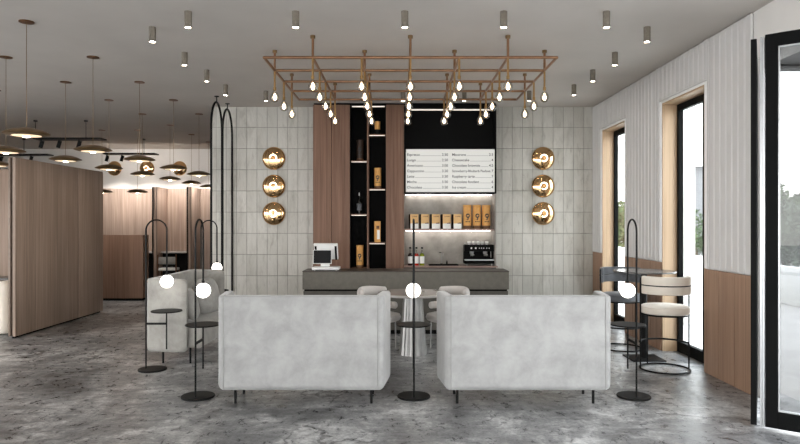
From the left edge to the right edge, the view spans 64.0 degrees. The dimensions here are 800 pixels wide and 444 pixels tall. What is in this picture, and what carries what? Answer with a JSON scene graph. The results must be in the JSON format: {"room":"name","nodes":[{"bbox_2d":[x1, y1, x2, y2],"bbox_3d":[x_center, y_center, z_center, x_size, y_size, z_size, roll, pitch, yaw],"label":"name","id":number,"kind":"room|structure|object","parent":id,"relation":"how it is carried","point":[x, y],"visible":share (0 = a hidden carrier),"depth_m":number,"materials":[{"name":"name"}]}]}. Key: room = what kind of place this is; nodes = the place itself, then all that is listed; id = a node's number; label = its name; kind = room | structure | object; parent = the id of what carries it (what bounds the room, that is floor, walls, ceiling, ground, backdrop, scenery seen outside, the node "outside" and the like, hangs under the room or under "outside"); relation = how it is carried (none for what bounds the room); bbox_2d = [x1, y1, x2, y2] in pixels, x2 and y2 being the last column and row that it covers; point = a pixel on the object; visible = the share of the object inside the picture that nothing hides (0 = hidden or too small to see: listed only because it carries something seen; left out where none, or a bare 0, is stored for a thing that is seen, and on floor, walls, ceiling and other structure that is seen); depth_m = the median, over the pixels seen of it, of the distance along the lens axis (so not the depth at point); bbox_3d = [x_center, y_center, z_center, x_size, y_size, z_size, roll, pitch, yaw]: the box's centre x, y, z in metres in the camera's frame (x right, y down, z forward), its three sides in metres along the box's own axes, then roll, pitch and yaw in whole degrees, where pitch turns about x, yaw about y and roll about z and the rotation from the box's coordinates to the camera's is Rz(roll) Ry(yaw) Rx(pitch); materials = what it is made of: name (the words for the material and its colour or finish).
{"room":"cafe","nodes":[
{"label":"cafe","id":0,"kind":"room"},
{"bbox_2d":[0,145,23,168],"bbox_3d":[-10.100,-0.169,5.100,0.200,3.537,24.200,0,0,0],"label":"wall","id":1,"kind":"structure","parent":0,"point":[5,158],"depth_m":16.27,"materials":[{"name":"paint"}]},
{"bbox_2d":[24,149,209,188],"bbox_3d":[-3.216,-0.169,17.100,13.567,3.537,0.200,0,0,0],"label":"wall","id":2,"kind":"structure","parent":0,"point":[124,180],"depth_m":17.00,"materials":[{"name":"paint"}]},
{"bbox_2d":[107,161,121,175],"bbox_3d":[-7.570,-1.421,16.940,0.386,0.386,0.120,0,0,0],"label":"wall sconce","id":3,"kind":"object","parent":2,"relation":"attached to","point":[111,172],"visible":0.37,"depth_m":16.93,"materials":[{"name":"gold metal"}]},
{"bbox_2d":[140,162,153,172],"bbox_3d":[-6.707,-1.421,16.940,0.386,0.386,0.120,0,0,0],"label":"wall sconce","id":4,"kind":"object","parent":2,"relation":"attached to","point":[147,166],"visible":0.77,"depth_m":16.93,"materials":[{"name":"gold metal"}]},
{"bbox_2d":[103,189,209,268],"bbox_3d":[-6.700,0.357,16.980,6.600,2.486,0.040,0,0,0],"label":"wall panel","id":5,"kind":"object","parent":2,"relation":"attached to","point":[124,212],"depth_m":16.96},
{"bbox_2d":[173,161,186,175],"bbox_3d":[-5.844,-1.421,16.940,0.386,0.386,0.120,0,0,0],"label":"wall sconce","id":6,"kind":"object","parent":2,"relation":"attached to","point":[177,172],"visible":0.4,"depth_m":16.93,"materials":[{"name":"gold metal"}]},
{"bbox_2d":[0,0,773,148],"bbox_3d":[-3.216,-2.012,5.100,13.567,0.150,24.200,0,0,0],"label":"ceiling","id":7,"kind":"structure","parent":0,"point":[230,39],"depth_m":7.23,"materials":[{"name":"paint"}]},
{"bbox_2d":[0,55,25,153],"bbox_3d":[-4.625,-1.367,7.513,0.418,1.139,0.418,0,0,0],"label":"pendant","id":8,"kind":"object","parent":7,"relation":"hanging from","point":[3,149],"visible":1,"depth_m":7.45,"materials":[{"name":"orange metal"}]},
{"bbox_2d":[1,19,50,137],"bbox_3d":[-3.608,-1.377,6.183,0.418,1.120,0.418,0,0,0],"label":"pendant","id":9,"kind":"object","parent":7,"relation":"hanging from","point":[27,132],"visible":1,"depth_m":6.12,"materials":[{"name":"orange metal"}]},
{"bbox_2d":[11,134,41,137],"bbox_3d":[-3.608,-0.835,6.183,0.258,0.021,0.258,0,0,0],"label":"diffuser","id":10,"kind":"object","parent":9,"relation":"attached to","point":[17,135],"depth_m":6.14,"materials":[{"name":"beige"}]},
{"bbox_2d":[0,139,53,160],"bbox_3d":[-8.870,-1.660,15.007,1.350,0.554,0.286,0,0,0],"label":"track light","id":11,"kind":"object","parent":7,"relation":"hanging from","point":[1,155],"visible":0.88,"depth_m":14.88,"materials":[{"name":"black metal"}]},
{"bbox_2d":[49,81,81,161],"bbox_3d":[-4.628,-1.382,8.855,0.418,1.110,0.418,0,0,0],"label":"pendant","id":12,"kind":"object","parent":7,"relation":"hanging from","point":[61,158],"visible":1,"depth_m":8.80,"materials":[{"name":"orange metal"}]},
{"bbox_2d":[32,120,106,147],"bbox_3d":[-6.348,-1.670,12.307,1.296,0.534,0.286,0,0,0],"label":"track light","id":13,"kind":"object","parent":7,"relation":"hanging from","point":[42,140],"visible":0.91,"depth_m":12.18,"materials":[{"name":"black metal"}]},
{"bbox_2d":[73,56,111,152],"bbox_3d":[-3.604,-1.373,7.513,0.418,1.128,0.418,0,0,0],"label":"pendant","id":14,"kind":"object","parent":7,"relation":"hanging from","point":[85,148],"visible":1,"depth_m":7.41,"materials":[{"name":"orange metal"}]},
{"bbox_2d":[81,150,103,152],"bbox_3d":[-3.604,-0.828,7.513,0.258,0.021,0.258,0,0,0],"label":"diffuser","id":15,"kind":"object","parent":14,"relation":"attached to","point":[89,151],"depth_m":7.45,"materials":[{"name":"beige"}]},
{"bbox_2d":[95,99,122,169],"bbox_3d":[-4.620,-1.377,10.161,0.418,1.120,0.418,0,0,0],"label":"pendant","id":16,"kind":"object","parent":7,"relation":"hanging from","point":[107,166],"visible":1,"depth_m":10.05,"materials":[{"name":"orange metal"}]},
{"bbox_2d":[103,139,158,161],"bbox_3d":[-6.309,-1.670,15.007,1.211,0.534,0.286,0,0,0],"label":"track light","id":17,"kind":"object","parent":7,"relation":"hanging from","point":[106,154],"visible":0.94,"depth_m":14.88,"materials":[{"name":"black metal"}]},
{"bbox_2d":[127,130,146,193],"bbox_3d":[-5.527,-1.267,13.475,0.418,1.340,0.418,0,0,0],"label":"pendant","id":18,"kind":"object","parent":7,"relation":"hanging from","point":[137,191],"visible":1,"depth_m":13.45,"materials":[{"name":"orange metal"}]},
{"bbox_2d":[124,81,154,161],"bbox_3d":[-3.604,-1.382,8.855,0.418,1.110,0.418,0,0,0],"label":"pendant","id":19,"kind":"object","parent":7,"relation":"hanging from","point":[135,158],"visible":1,"depth_m":8.79,"materials":[{"name":"orange metal"}]},
{"bbox_2d":[130,113,154,175],"bbox_3d":[-4.618,-1.378,11.479,0.418,1.118,0.418,0,0,0],"label":"pendant","id":20,"kind":"object","parent":7,"relation":"hanging from","point":[137,173],"visible":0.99,"depth_m":11.42,"materials":[{"name":"orange metal"}]},
{"bbox_2d":[149,26,155,42],"bbox_3d":[-2.460,-1.862,6.360,0.066,0.150,0.066,0,0,0],"label":"ceiling spotlight","id":21,"kind":"object","parent":7,"relation":"in","point":[152,30],"visible":1,"depth_m":6.33,"materials":[{"name":"metal"}]},
{"bbox_2d":[159,124,180,180],"bbox_3d":[-4.593,-1.379,12.780,0.418,1.116,0.418,0,0,0],"label":"pendant","id":22,"kind":"object","parent":7,"relation":"hanging from","point":[168,178],"visible":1,"depth_m":12.67,"materials":[{"name":"orange metal"}]},
{"bbox_2d":[160,99,186,170],"bbox_3d":[-3.596,-1.377,10.161,0.418,1.120,0.418,0,0,0],"label":"pendant","id":23,"kind":"object","parent":7,"relation":"hanging from","point":[173,166],"visible":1,"depth_m":10.10,"materials":[{"name":"orange metal"}]},
{"bbox_2d":[182,52,187,65],"bbox_3d":[-2.460,-1.862,7.310,0.066,0.150,0.066,0,0,0],"label":"ceiling spotlight","id":24,"kind":"object","parent":7,"relation":"in","point":[184,54],"visible":1,"depth_m":7.28,"materials":[{"name":"metal"}]},
{"bbox_2d":[184,10,191,28],"bbox_3d":[-1.950,-1.862,5.890,0.066,0.150,0.066,0,0,0],"label":"ceiling spotlight","id":25,"kind":"object","parent":7,"relation":"in","point":[187,14],"visible":1,"depth_m":5.87,"materials":[{"name":"metal"}]},
{"bbox_2d":[182,134,200,184],"bbox_3d":[-4.616,-1.380,14.168,0.418,1.113,0.418,0,0,0],"label":"pendant","id":26,"kind":"object","parent":7,"relation":"hanging from","point":[191,182],"visible":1,"depth_m":14.13,"materials":[{"name":"orange metal"}]},
{"bbox_2d":[187,113,209,175],"bbox_3d":[-3.605,-1.378,11.479,0.418,1.118,0.418,0,0,0],"label":"pendant","id":27,"kind":"object","parent":7,"relation":"hanging from","point":[194,173],"visible":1,"depth_m":11.37,"materials":[{"name":"orange metal"}]},
{"bbox_2d":[199,142,209,187],"bbox_3d":[-4.637,-1.378,15.496,0.418,1.118,0.418,0,0,0],"label":"pendant","id":28,"kind":"object","parent":7,"relation":"hanging from","point":[208,184],"visible":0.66,"depth_m":15.49,"materials":[{"name":"orange metal"}]},
{"bbox_2d":[204,69,209,81],"bbox_3d":[-2.460,-1.862,8.150,0.066,0.150,0.066,0,0,0],"label":"ceiling spotlight","id":29,"kind":"object","parent":7,"relation":"in","point":[206,71],"visible":1,"depth_m":8.12,"materials":[{"name":"metal"}]},
{"bbox_2d":[292,10,298,28],"bbox_3d":[-0.960,-1.862,5.890,0.066,0.150,0.066,0,0,0],"label":"ceiling spotlight","id":30,"kind":"object","parent":7,"relation":"in","point":[295,14],"visible":1,"depth_m":5.86,"materials":[{"name":"metal"}]},
{"bbox_2d":[401,10,407,28],"bbox_3d":[0.045,-1.862,5.890,0.066,0.150,0.066,0,0,0],"label":"recessed light","id":31,"kind":"object","parent":7,"relation":"in","point":[404,14],"visible":1,"depth_m":5.86,"materials":[{"name":"metal"}]},
{"bbox_2d":[263,35,557,124],"bbox_3d":[0.108,-1.643,7.790,3.143,0.589,2.380,0,0,0],"label":"chandelier","id":32,"kind":"object","parent":7,"relation":"hanging from","point":[366,81],"visible":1,"depth_m":7.22,"materials":[{"name":"brown metal"}]},
{"bbox_2d":[500,10,506,28],"bbox_3d":[0.955,-1.862,5.890,0.066,0.150,0.066,0,0,0],"label":"recessed light","id":33,"kind":"object","parent":7,"relation":"in","point":[503,14],"visible":1,"depth_m":5.86,"materials":[{"name":"metal"}]},
{"bbox_2d":[590,69,594,81],"bbox_3d":[2.455,-1.862,8.150,0.066,0.150,0.066,0,0,0],"label":"recessed light","id":34,"kind":"object","parent":7,"relation":"in","point":[592,71],"visible":1,"depth_m":8.12,"materials":[{"name":"metal"}]},
{"bbox_2d":[603,10,609,28],"bbox_3d":[1.900,-1.862,5.890,0.066,0.150,0.066,0,0,0],"label":"recessed light","id":35,"kind":"object","parent":7,"relation":"in","point":[606,14],"visible":1,"depth_m":5.86,"materials":[{"name":"metal"}]},
{"bbox_2d":[612,52,617,65],"bbox_3d":[2.455,-1.862,7.310,0.066,0.150,0.066,0,0,0],"label":"recessed light","id":36,"kind":"object","parent":7,"relation":"in","point":[614,54],"visible":1,"depth_m":7.29,"materials":[{"name":"metal"}]},
{"bbox_2d":[644,26,650,42],"bbox_3d":[2.455,-1.862,6.360,0.066,0.150,0.066,0,0,0],"label":"recessed light","id":37,"kind":"object","parent":7,"relation":"in","point":[647,29],"visible":1,"depth_m":6.33,"materials":[{"name":"metal"}]},
{"bbox_2d":[0,255,799,443],"bbox_3d":[10.000,1.700,13.000,40.000,0.200,54.000,0,0,0],"label":"floor","id":38,"kind":"structure","parent":0,"point":[78,381],"depth_m":5.58,"materials":[{"name":"concrete"}]},
{"bbox_2d":[0,169,7,275],"bbox_3d":[-7.275,0.370,10.425,3.650,2.460,0.050,0,0,0],"label":"screen","id":39,"kind":"object","parent":38,"relation":"on","point":[3,172],"visible":0.02,"depth_m":10.40,"materials":[{"name":"brown wood"}]},
{"bbox_2d":[0,280,7,333],"bbox_3d":[-6.050,1.200,9.350,1.200,0.740,0.920,0,0,0],"label":"sofa","id":40,"kind":"object","parent":38,"relation":"on","point":[3,284],"visible":0.3,"depth_m":8.90,"materials":[{"name":"beige fabric"}]},
{"bbox_2d":[8,157,102,337],"bbox_3d":[-5.327,0.356,10.065,0.115,2.487,2.590,0,0,0],"label":"wall","id":41,"kind":"structure","parent":38,"relation":"on","point":[55,211],"depth_m":9.71,"materials":[{"name":"wood"}]},
{"bbox_2d":[103,235,148,300],"bbox_3d":[-6.010,0.932,13.150,1.580,1.336,0.300,0,0,0],"label":"screen","id":42,"kind":"object","parent":38,"relation":"on","point":[123,255],"visible":0.43,"depth_m":13.00,"materials":[{"name":"brown wood"}]},
{"bbox_2d":[137,219,181,372],"bbox_3d":[-2.594,0.785,6.920,0.465,1.631,0.326,0,0,0],"label":"floor lamp","id":43,"kind":"object","parent":38,"relation":"on","point":[166,281],"visible":1,"depth_m":6.91,"materials":[{"name":"black metal"}]},
{"bbox_2d":[150,308,181,313],"bbox_3d":[-2.524,0.962,6.920,0.326,0.012,0.326,0,0,0],"label":"tray","id":44,"kind":"object","parent":43,"relation":"on","point":[170,310],"depth_m":6.87,"materials":[{"name":"black metal"}]},
{"bbox_2d":[152,187,167,277],"bbox_3d":[-6.214,0.357,16.575,0.120,2.486,0.760,0,0,0],"label":"divider","id":45,"kind":"object","parent":38,"relation":"on","point":[159,195],"visible":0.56,"depth_m":16.31,"materials":[{"name":"wood"}]},
{"bbox_2d":[149,251,186,277],"bbox_3d":[-6.210,1.180,16.675,1.579,0.840,0.550,0,0,0],"label":"countertop","id":46,"kind":"structure","parent":38,"relation":"on","point":[181,255],"depth_m":16.50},
{"bbox_2d":[157,254,179,276],"bbox_3d":[-5.761,1.200,15.933,0.466,0.800,0.435,0,0,-9],"label":"wooden chair","id":47,"kind":"object","parent":38,"relation":"on","point":[160,260],"visible":0.83,"depth_m":15.73,"materials":[{"name":"wood"}]},
{"bbox_2d":[147,269,223,362],"bbox_3d":[-2.533,1.115,7.857,0.606,0.969,1.530,0,0,1],"label":"sofa","id":48,"kind":"object","parent":38,"relation":"on","point":[180,338],"visible":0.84,"depth_m":7.13,"materials":[{"name":"grey fabric"}]},
{"bbox_2d":[188,289,199,319],"bbox_3d":[-2.430,0.955,7.440,0.200,0.355,0.367,0,0,-16],"label":"sofa cushion","id":49,"kind":"object","parent":48,"relation":"on","point":[191,293],"visible":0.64,"depth_m":7.29,"materials":[{"name":"fabric"}]},
{"bbox_2d":[192,278,219,313],"bbox_3d":[-2.420,0.920,8.000,0.210,0.432,0.449,0,0,22],"label":"sofa cushion","id":50,"kind":"object","parent":48,"relation":"on","point":[209,304],"visible":0.75,"depth_m":7.95,"materials":[{"name":"fabric"}]},
{"bbox_2d":[187,187,200,269],"bbox_3d":[-5.341,0.357,16.575,0.120,2.486,0.760,0,0,0],"label":"divider","id":51,"kind":"object","parent":38,"relation":"on","point":[193,194],"visible":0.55,"depth_m":16.37,"materials":[{"name":"wood"}]},
{"bbox_2d":[181,219,218,401],"bbox_3d":[-1.847,0.785,5.933,0.326,1.631,0.465,0,0,0],"label":"floor lamp","id":52,"kind":"object","parent":38,"relation":"on","point":[203,290],"visible":0.98,"depth_m":5.94,"materials":[{"name":"black metal"}]},
{"bbox_2d":[185,321,218,368],"bbox_3d":[-1.847,1.165,6.002,0.326,0.419,0.326,0,0,0],"label":"tray","id":53,"kind":"object","parent":52,"relation":"on","point":[203,324],"depth_m":6.00,"materials":[{"name":"black metal"}]},
{"bbox_2d":[200,220,228,291],"bbox_3d":[-2.646,0.785,9.000,0.465,1.631,0.326,0,0,0],"label":"floor lamp","id":54,"kind":"object","parent":38,"relation":"on","point":[216,265],"visible":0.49,"depth_m":8.99,"materials":[{"name":"black metal"}]},
{"bbox_2d":[210,96,222,269],"bbox_3d":[-2.820,-0.169,9.848,0.070,3.537,0.609,0,0,0],"label":"arch","id":55,"kind":"object","parent":38,"relation":"on","point":[215,102],"visible":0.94,"depth_m":9.82,"materials":[{"name":"black metal"}]},
{"bbox_2d":[222,103,232,290],"bbox_3d":[-2.820,-0.169,10.460,0.070,3.537,0.609,0,0,0],"label":"arch","id":56,"kind":"object","parent":38,"relation":"on","point":[227,104],"visible":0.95,"depth_m":10.73,"materials":[{"name":"black metal"}]},
{"bbox_2d":[219,291,389,403],"bbox_3d":[-0.853,1.115,5.797,1.530,0.969,0.606,0,0,0],"label":"lounge sofa","id":57,"kind":"object","parent":38,"relation":"on","point":[267,342],"visible":1,"depth_m":5.50,"materials":[{"name":"grey fabric"}]},
{"bbox_2d":[357,286,400,347],"bbox_3d":[-0.263,1.210,8.029,0.556,0.781,0.587,0,0,36],"label":"tub chair","id":58,"kind":"object","parent":38,"relation":"on","point":[364,290],"visible":0.44,"depth_m":8.16,"materials":[{"name":"fabric"}]},
{"bbox_2d":[313,103,497,267],"bbox_3d":[0.085,-0.168,10.570,2.998,3.536,0.400,0,0,0],"label":"bar cabinet","id":59,"kind":"object","parent":38,"relation":"on","point":[339,178],"visible":0.68,"depth_m":10.57,"materials":[{"name":"brown wood"}]},
{"bbox_2d":[356,245,362,267],"bbox_3d":[-0.659,0.566,10.490,0.120,0.372,0.120,0,0,0],"label":"tin","id":60,"kind":"object","parent":59,"relation":"on","point":[359,248],"visible":0.99,"depth_m":10.44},
{"bbox_2d":[356,140,363,160],"bbox_3d":[-0.659,-1.174,10.540,0.115,0.347,0.115,0,0,0],"label":"tin","id":61,"kind":"object","parent":59,"relation":"on","point":[359,142],"visible":0.89,"depth_m":10.49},
{"bbox_2d":[350,105,385,267],"bbox_3d":[-0.522,-0.163,10.565,0.582,3.485,0.330,0,0,0],"label":"shelf","id":62,"kind":"object","parent":59,"relation":"attached to","point":[373,201],"depth_m":10.73,"materials":[{"name":"wood"}]},
{"bbox_2d":[369,134,384,137],"bbox_3d":[-0.373,-1.420,10.568,0.274,0.016,0.325,0,0,0],"label":"shelf","id":63,"kind":"object","parent":59,"relation":"attached to","point":[370,135],"depth_m":10.50,"materials":[{"name":"brown wood"}]},
{"bbox_2d":[374,168,380,188],"bbox_3d":[-0.366,-0.716,10.510,0.115,0.342,0.115,0,0,0],"label":"tin","id":64,"kind":"object","parent":59,"relation":"on","point":[377,171],"visible":1,"depth_m":10.46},
{"bbox_2d":[374,221,380,241],"bbox_3d":[-0.370,0.160,10.489,0.100,0.345,0.082,0,0,-6],"label":"kraft box","id":65,"kind":"object","parent":59,"relation":"on","point":[377,224],"visible":0.88,"depth_m":10.45,"materials":[{"name":"brown cardboard"}]},
{"bbox_2d":[375,113,379,133],"bbox_3d":[-0.369,-1.604,10.490,0.092,0.350,0.092,0,0,0],"label":"bottle","id":66,"kind":"object","parent":59,"relation":"on","point":[377,119],"visible":0.94,"depth_m":10.45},
{"bbox_2d":[404,229,493,230],"bbox_3d":[0.800,0.131,10.568,1.455,0.042,0.335,0,0,0],"label":"wall shelf","id":67,"kind":"object","parent":59,"relation":"attached to","point":[404,229],"visible":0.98,"depth_m":10.40,"materials":[{"name":"white"}]},
{"bbox_2d":[409,214,417,228],"bbox_3d":[0.223,-0.009,10.517,0.138,0.236,0.096,0,0,-16],"label":"box","id":68,"kind":"object","parent":67,"relation":"on","point":[411,216],"visible":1,"depth_m":10.48,"materials":[{"name":"cardboard"}]},
{"bbox_2d":[419,214,428,228],"bbox_3d":[0.399,-0.009,10.517,0.138,0.236,0.096,0,0,-16],"label":"box","id":69,"kind":"object","parent":67,"relation":"on","point":[423,218],"visible":1,"depth_m":10.47,"materials":[{"name":"cardboard"}]},
{"bbox_2d":[430,214,439,228],"bbox_3d":[0.576,-0.009,10.517,0.138,0.236,0.096,0,0,-16],"label":"box","id":70,"kind":"object","parent":67,"relation":"on","point":[434,218],"visible":1,"depth_m":10.48,"materials":[{"name":"cardboard"}]},
{"bbox_2d":[441,214,450,228],"bbox_3d":[0.754,-0.009,10.517,0.138,0.236,0.096,0,0,-16],"label":"box","id":71,"kind":"object","parent":67,"relation":"on","point":[445,218],"visible":1,"depth_m":10.47,"materials":[{"name":"cardboard"}]},
{"bbox_2d":[452,214,461,228],"bbox_3d":[0.929,-0.009,10.517,0.138,0.236,0.096,0,0,-16],"label":"box","id":72,"kind":"object","parent":67,"relation":"on","point":[456,218],"visible":1,"depth_m":10.47,"materials":[{"name":"cardboard"}]},
{"bbox_2d":[463,205,470,228],"bbox_3d":[1.107,-0.085,10.540,0.135,0.387,0.135,0,0,-5],"label":"tin","id":73,"kind":"object","parent":67,"relation":"on","point":[466,208],"visible":1,"depth_m":10.48,"materials":[{"name":"metal"}]},
{"bbox_2d":[473,205,480,228],"bbox_3d":[1.263,-0.085,10.540,0.135,0.387,0.135,0,0,-5],"label":"tin","id":74,"kind":"object","parent":67,"relation":"on","point":[476,208],"visible":1,"depth_m":10.48,"materials":[{"name":"metal"}]},
{"bbox_2d":[482,205,489,228],"bbox_3d":[1.420,-0.085,10.540,0.135,0.387,0.135,0,0,-5],"label":"tin","id":75,"kind":"object","parent":67,"relation":"on","point":[485,208],"visible":1,"depth_m":10.48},
{"bbox_2d":[406,149,494,191],"bbox_3d":[0.818,-0.835,10.409,1.441,0.696,0.022,0,0,0],"label":"menu board","id":76,"kind":"object","parent":59,"relation":"attached to","point":[427,170],"visible":1,"depth_m":10.40,"materials":[{"name":"white"}]},
{"bbox_2d":[404,265,497,267],"bbox_3d":[0.827,0.726,10.553,1.514,0.026,0.365,0,0,0],"label":"countertop","id":77,"kind":"structure","parent":59,"relation":"on","point":[405,266],"depth_m":10.37,"materials":[{"name":"stone"}]},
{"bbox_2d":[408,247,412,265],"bbox_3d":[0.167,0.562,10.500,0.078,0.300,0.078,0,0,0],"label":"syrup bottle","id":78,"kind":"object","parent":77,"relation":"on","point":[410,257],"visible":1,"depth_m":10.47,"materials":[{"name":"clear glass"}]},
{"bbox_2d":[463,243,493,265],"bbox_3d":[1.296,0.530,10.553,0.479,0.364,0.313,0,0,0],"label":"espresso machine","id":79,"kind":"object","parent":77,"relation":"on","point":[472,254],"visible":1,"depth_m":10.45,"materials":[{"name":"metal"}]},
{"bbox_2d":[302,268,508,333],"bbox_3d":[0.082,1.149,9.348,2.940,0.903,0.504,0,0,0],"label":"bar counter","id":80,"kind":"object","parent":38,"relation":"on","point":[343,281],"depth_m":9.10,"materials":[{"name":"stone"}]},
{"bbox_2d":[312,243,339,270],"bbox_3d":[-1.068,0.502,9.283,0.390,0.390,0.246,0,0,0],"label":"till","id":81,"kind":"object","parent":80,"relation":"on","point":[323,253],"visible":1,"depth_m":9.21,"materials":[{"name":"white plastic"}]},
{"bbox_2d":[302,268,508,271],"bbox_3d":[0.082,0.705,9.348,2.940,0.015,0.504,0,0,0],"label":"countertop","id":82,"kind":"structure","parent":80,"relation":"on","point":[309,269],"depth_m":9.20,"materials":[{"name":"stone"}]},
{"bbox_2d":[378,289,442,356],"bbox_3d":[0.157,1.225,7.760,0.840,0.750,0.840,0,0,0],"label":"round table","id":83,"kind":"object","parent":38,"relation":"on","point":[406,336],"visible":0.75,"depth_m":7.65,"materials":[{"name":"metal"}]},
{"bbox_2d":[396,219,430,401],"bbox_3d":[0.126,0.785,5.933,0.326,1.631,0.465,0,0,0],"label":"floor lamp","id":84,"kind":"object","parent":38,"relation":"on","point":[413,290],"visible":1,"depth_m":5.80,"materials":[{"name":"black metal"}]},
{"bbox_2d":[396,321,430,327],"bbox_3d":[0.126,1.165,6.002,0.326,0.419,0.326,0,0,0],"label":"tray","id":85,"kind":"object","parent":84,"relation":"on","point":[409,324],"depth_m":5.97,"materials":[{"name":"black metal"}]},
{"bbox_2d":[426,286,469,347],"bbox_3d":[0.605,1.210,8.032,0.555,0.781,0.555,0,0,13],"label":"tub chair","id":86,"kind":"object","parent":38,"relation":"on","point":[453,290],"visible":0.43,"depth_m":8.15,"materials":[{"name":"fabric"}]},
{"bbox_2d":[437,291,610,403],"bbox_3d":[1.105,1.115,5.797,1.530,0.969,0.606,0,0,0],"label":"lounge sofa","id":87,"kind":"object","parent":38,"relation":"on","point":[485,342],"visible":1,"depth_m":5.50,"materials":[{"name":"grey fabric"}]},
{"bbox_2d":[599,267,640,351],"bbox_3d":[2.800,1.089,8.101,0.544,1.017,0.533,0,0,0],"label":"bar stool","id":88,"kind":"object","parent":38,"relation":"on","point":[606,274],"visible":0.62,"depth_m":8.12,"materials":[{"name":"fabric"}]},
{"bbox_2d":[618,200,624,246],"bbox_3d":[9.783,0.132,28.406,3.238,2.996,3.100,0,0,0],"label":"tree","id":89,"kind":"object","parent":38,"relation":"on","point":[621,209],"visible":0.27,"depth_m":27.31,"materials":[{"name":"green plant"}]},
{"bbox_2d":[611,219,650,401],"bbox_3d":[2.136,0.785,5.933,0.326,1.631,0.465,0,0,0],"label":"floor lamp","id":90,"kind":"object","parent":38,"relation":"on","point":[627,290],"visible":0.99,"depth_m":5.94,"materials":[{"name":"black metal"}]},
{"bbox_2d":[611,321,645,368],"bbox_3d":[2.136,1.165,6.002,0.326,0.419,0.326,0,0,0],"label":"tray","id":91,"kind":"object","parent":90,"relation":"on","point":[625,324],"depth_m":6.00,"materials":[{"name":"black metal"}]},
{"bbox_2d":[612,268,676,361],"bbox_3d":[2.860,1.085,7.500,0.704,1.030,0.704,0,0,0],"label":"bar table","id":92,"kind":"object","parent":38,"relation":"on","point":[644,272],"visible":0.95,"depth_m":7.47,"materials":[{"name":"black metal"}]},
{"bbox_2d":[618,247,702,286],"bbox_3d":[7.700,1.255,14.000,0.200,0.750,32.000,0,0,0],"label":"wall","id":93,"kind":"structure","parent":38,"relation":"on","point":[621,250],"depth_m":16.41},
{"bbox_2d":[639,276,691,374],"bbox_3d":[2.870,1.089,6.939,0.544,1.017,0.533,0,0,0],"label":"bar stool","id":94,"kind":"object","parent":38,"relation":"on","point":[665,286],"visible":1,"depth_m":6.75,"materials":[{"name":"beige fabric"}]},
{"bbox_2d":[683,106,694,324],"bbox_3d":[4.580,-0.185,10.200,0.160,3.630,0.200,0,0,0],"label":"column","id":95,"kind":"structure","parent":38,"relation":"on","point":[688,114],"depth_m":10.10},
{"bbox_2d":[695,162,702,254],"bbox_3d":[15.250,-0.670,34.500,4.300,4.600,5.600,0,0,0],"label":"building","id":96,"kind":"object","parent":38,"relation":"on","point":[698,165],"visible":0.11,"depth_m":32.00,"materials":[{"name":"white"}]},
{"bbox_2d":[695,209,702,255],"bbox_3d":[12.195,0.505,26.484,2.548,2.290,2.284,0,0,30],"label":"bush","id":97,"kind":"object","parent":38,"relation":"on","point":[698,238],"visible":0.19,"depth_m":26.47,"materials":[{"name":"green plant"}]},
{"bbox_2d":[211,107,592,294],"bbox_3d":[0.046,-0.169,10.930,6.442,3.537,0.300,0,0,0],"label":"wall","id":98,"kind":"structure","parent":0,"point":[556,257],"depth_m":10.78,"materials":[{"name":"tile"}]},
{"bbox_2d":[262,147,284,169],"bbox_3d":[-2.119,-1.069,10.720,0.386,0.386,0.120,0,0,0],"label":"wall sconce","id":99,"kind":"object","parent":98,"relation":"attached to","point":[273,158],"visible":1,"depth_m":10.71,"materials":[{"name":"gold metal"}]},
{"bbox_2d":[262,202,284,224],"bbox_3d":[-2.119,-0.142,10.720,0.386,0.386,0.120,0,0,0],"label":"wall sconce","id":100,"kind":"object","parent":98,"relation":"attached to","point":[273,213],"visible":1,"depth_m":10.71,"materials":[{"name":"gold metal"}]},
{"bbox_2d":[262,175,284,197],"bbox_3d":[-2.119,-0.603,10.720,0.386,0.386,0.120,0,0,0],"label":"wall sconce","id":101,"kind":"object","parent":98,"relation":"attached to","point":[273,186],"visible":1,"depth_m":10.71,"materials":[{"name":"gold metal"}]},
{"bbox_2d":[532,147,554,169],"bbox_3d":[2.404,-1.069,10.720,0.386,0.386,0.120,0,0,0],"label":"wall sconce","id":102,"kind":"object","parent":98,"relation":"attached to","point":[543,158],"visible":1,"depth_m":10.71,"materials":[{"name":"gold metal"}]},
{"bbox_2d":[532,202,554,224],"bbox_3d":[2.404,-0.142,10.720,0.386,0.386,0.120,0,0,0],"label":"wall sconce","id":103,"kind":"object","parent":98,"relation":"attached to","point":[543,213],"visible":1,"depth_m":10.71,"materials":[{"name":"gold metal"}]},
{"bbox_2d":[532,175,554,197],"bbox_3d":[2.404,-0.603,10.720,0.386,0.386,0.120,0,0,0],"label":"wall sconce","id":104,"kind":"object","parent":98,"relation":"attached to","point":[543,186],"visible":1,"depth_m":10.71,"materials":[{"name":"gold metal"}]},
{"bbox_2d":[592,0,799,395],"bbox_3d":[3.365,-0.169,5.100,0.255,3.537,24.200,0,0,0],"label":"wall","id":105,"kind":"structure","parent":0,"point":[723,60],"depth_m":6.57,"materials":[{"name":"paint"}]},
{"bbox_2d":[600,118,625,321],"bbox_3d":[3.365,0.050,9.775,0.244,3.100,1.190,0,0,0],"label":"window","id":106,"kind":"structure","parent":105,"relation":"in","point":[609,135],"depth_m":10.28,"materials":[{"name":"brown wood"}]},
{"bbox_2d":[659,81,706,362],"bbox_3d":[3.365,0.050,7.390,0.244,3.100,1.260,0,0,0],"label":"window","id":107,"kind":"structure","parent":105,"relation":"in","point":[671,109],"depth_m":7.93,"materials":[{"name":"brown wood"}]},
{"bbox_2d":[759,60,759,395],"bbox_3d":[3.362,0.055,5.840,0.130,3.090,0.080,0,0,0],"label":"trim","id":108,"kind":"structure","parent":105,"relation":"attached to","point":[759,60],"depth_m":5.87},
{"bbox_2d":[751,29,799,432],"bbox_3d":[3.042,0.068,5.103,0.632,3.025,1.400,0,0,-9],"label":"door","id":109,"kind":"structure","parent":105,"relation":"in","point":[780,51],"depth_m":4.89,"materials":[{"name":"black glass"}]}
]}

